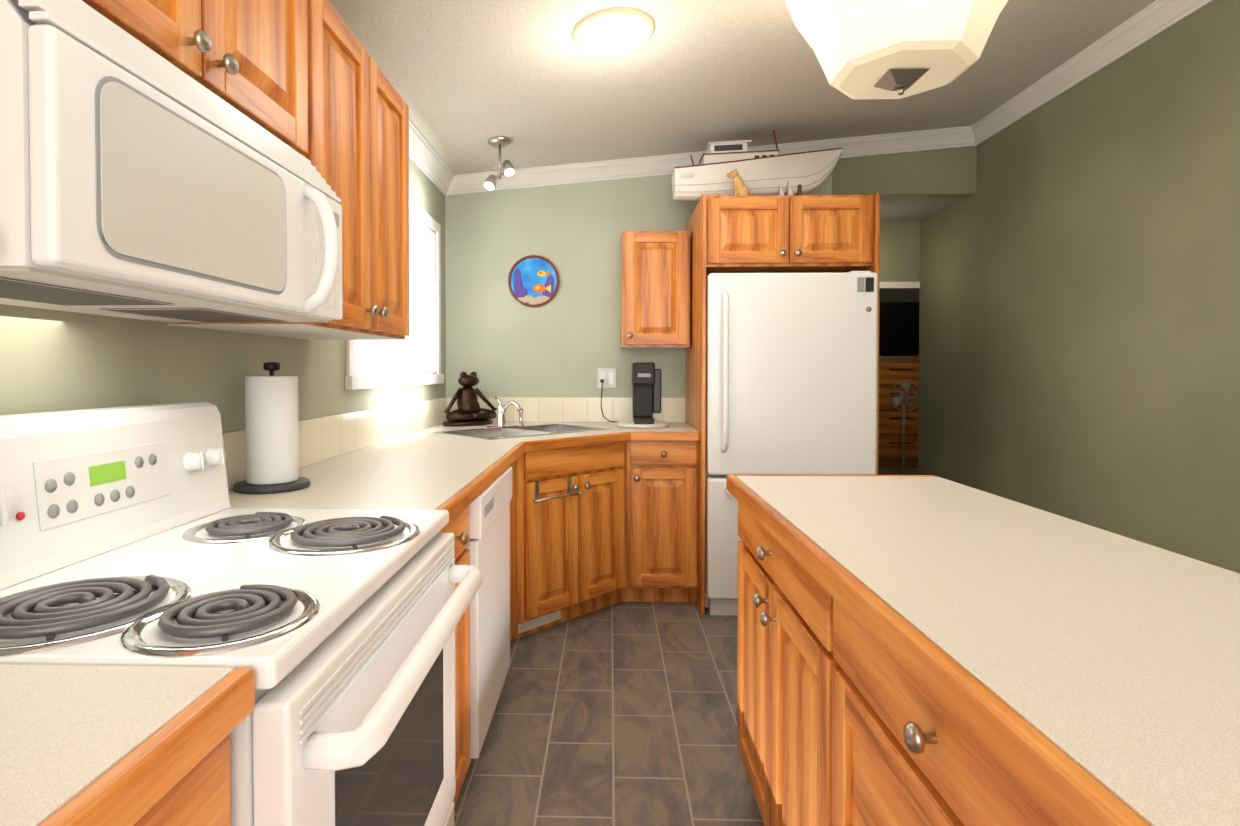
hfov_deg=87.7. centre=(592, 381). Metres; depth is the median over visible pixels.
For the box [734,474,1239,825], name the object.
island countertop
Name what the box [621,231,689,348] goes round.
upper cabinet
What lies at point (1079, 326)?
wall
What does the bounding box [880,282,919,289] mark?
trim
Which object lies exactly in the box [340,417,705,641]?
base cabinet
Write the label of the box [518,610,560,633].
register
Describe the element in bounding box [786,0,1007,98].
ceiling light
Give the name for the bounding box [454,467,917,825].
floor
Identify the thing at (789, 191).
model
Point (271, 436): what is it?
paper towel holder
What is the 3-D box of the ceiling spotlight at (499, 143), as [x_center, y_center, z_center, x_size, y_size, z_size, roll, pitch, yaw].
[-0.483,-1.131,3.384,0.165,0.264,0.120,0,1,2]
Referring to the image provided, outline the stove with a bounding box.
[0,402,482,825]
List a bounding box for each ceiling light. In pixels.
[573,8,653,54]
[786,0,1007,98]
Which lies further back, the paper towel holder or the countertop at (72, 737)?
the paper towel holder
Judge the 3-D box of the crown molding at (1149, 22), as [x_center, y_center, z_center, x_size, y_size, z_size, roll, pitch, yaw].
[2.171,-1.403,0.555,0.074,0.099,6.600,0,1,2]
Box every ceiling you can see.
[328,0,1155,174]
[880,198,965,220]
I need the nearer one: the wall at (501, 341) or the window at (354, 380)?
the window at (354, 380)
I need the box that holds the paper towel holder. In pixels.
[234,362,309,493]
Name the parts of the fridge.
drawer, handle, door, panel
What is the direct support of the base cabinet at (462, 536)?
on the floor
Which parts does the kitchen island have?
door, drawer, door, drawer, drawer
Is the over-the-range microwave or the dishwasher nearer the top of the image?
the over-the-range microwave
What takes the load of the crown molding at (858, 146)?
attached to the wall at (501, 341)
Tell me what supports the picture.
attached to the wall at (501, 341)
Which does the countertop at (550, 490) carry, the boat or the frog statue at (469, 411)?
the frog statue at (469, 411)
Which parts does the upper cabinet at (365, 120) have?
door, door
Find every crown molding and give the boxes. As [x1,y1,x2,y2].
[409,118,453,194]
[445,126,976,195]
[971,0,1213,144]
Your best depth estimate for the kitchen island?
1.03 m
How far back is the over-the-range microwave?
0.84 m
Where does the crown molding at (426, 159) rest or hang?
attached to the wall at (53, 360)
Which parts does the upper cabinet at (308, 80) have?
door, door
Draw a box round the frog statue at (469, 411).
[443,371,496,425]
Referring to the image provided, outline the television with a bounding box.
[879,302,918,355]
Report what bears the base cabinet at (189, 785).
on the floor
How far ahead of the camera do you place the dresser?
8.18 m
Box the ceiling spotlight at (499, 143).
[483,137,515,190]
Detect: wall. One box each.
[0,158,445,432]
[445,146,976,396]
[879,221,919,355]
[918,0,1239,573]
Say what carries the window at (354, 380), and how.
in the wall at (53, 360)
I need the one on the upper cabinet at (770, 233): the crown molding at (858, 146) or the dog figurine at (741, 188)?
the dog figurine at (741, 188)
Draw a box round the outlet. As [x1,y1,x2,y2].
[597,368,616,421]
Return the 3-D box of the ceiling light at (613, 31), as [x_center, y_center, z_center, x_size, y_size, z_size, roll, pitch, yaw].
[0.078,-1.288,2.386,0.300,0.045,0.300,0,1,2]
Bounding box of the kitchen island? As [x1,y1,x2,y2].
[726,486,1105,825]
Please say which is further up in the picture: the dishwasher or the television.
the television
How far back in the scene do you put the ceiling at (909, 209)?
4.19 m
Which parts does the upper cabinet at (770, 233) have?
door, door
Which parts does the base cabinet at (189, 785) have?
drawer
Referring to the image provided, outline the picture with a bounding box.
[508,255,559,306]
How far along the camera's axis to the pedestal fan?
7.03 m
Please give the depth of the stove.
0.98 m
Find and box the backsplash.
[222,397,684,489]
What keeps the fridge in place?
on the floor
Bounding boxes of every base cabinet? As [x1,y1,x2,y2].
[80,685,254,825]
[240,529,470,807]
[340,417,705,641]
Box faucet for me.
[482,396,523,428]
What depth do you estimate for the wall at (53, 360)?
1.47 m
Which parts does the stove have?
door, door glass, handle, drawer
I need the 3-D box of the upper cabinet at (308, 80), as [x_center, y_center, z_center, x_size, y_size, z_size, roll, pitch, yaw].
[-0.808,-0.701,1.064,0.336,0.417,0.761,0,1,2]
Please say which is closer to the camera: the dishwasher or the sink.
the dishwasher
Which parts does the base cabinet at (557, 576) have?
door, drawer, door, drawer, door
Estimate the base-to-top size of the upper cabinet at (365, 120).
0.786 m
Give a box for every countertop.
[0,664,239,825]
[228,453,705,532]
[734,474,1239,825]
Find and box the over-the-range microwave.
[0,0,342,322]
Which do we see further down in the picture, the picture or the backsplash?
the backsplash
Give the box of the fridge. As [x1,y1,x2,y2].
[705,271,877,615]
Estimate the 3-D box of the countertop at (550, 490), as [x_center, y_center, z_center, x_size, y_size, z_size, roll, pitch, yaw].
[-0.199,0.291,2.699,1.465,0.049,2.497,0,1,2]
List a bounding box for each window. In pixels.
[345,198,443,389]
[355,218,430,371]
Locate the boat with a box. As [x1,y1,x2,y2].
[671,130,842,200]
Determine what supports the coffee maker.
on the countertop at (550, 490)
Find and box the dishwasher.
[465,467,511,758]
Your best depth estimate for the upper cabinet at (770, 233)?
3.23 m
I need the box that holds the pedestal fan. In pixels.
[889,380,918,474]
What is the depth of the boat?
3.45 m
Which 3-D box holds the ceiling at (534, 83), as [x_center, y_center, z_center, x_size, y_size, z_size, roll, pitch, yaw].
[0.609,-1.401,0.598,3.440,0.460,6.800,0,1,2]
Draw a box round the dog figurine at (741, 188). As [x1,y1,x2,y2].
[727,169,749,195]
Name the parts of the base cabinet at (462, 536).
drawer, door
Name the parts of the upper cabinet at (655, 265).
door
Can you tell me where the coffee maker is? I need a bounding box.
[617,362,668,428]
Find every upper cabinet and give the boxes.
[82,0,321,167]
[166,0,409,339]
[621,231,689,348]
[688,193,879,284]
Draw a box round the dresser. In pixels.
[878,356,918,467]
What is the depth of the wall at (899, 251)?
4.56 m
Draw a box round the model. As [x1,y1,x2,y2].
[779,183,792,194]
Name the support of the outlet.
attached to the wall at (501, 341)
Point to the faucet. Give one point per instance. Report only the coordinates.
(501, 424)
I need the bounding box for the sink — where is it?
[436,423,612,439]

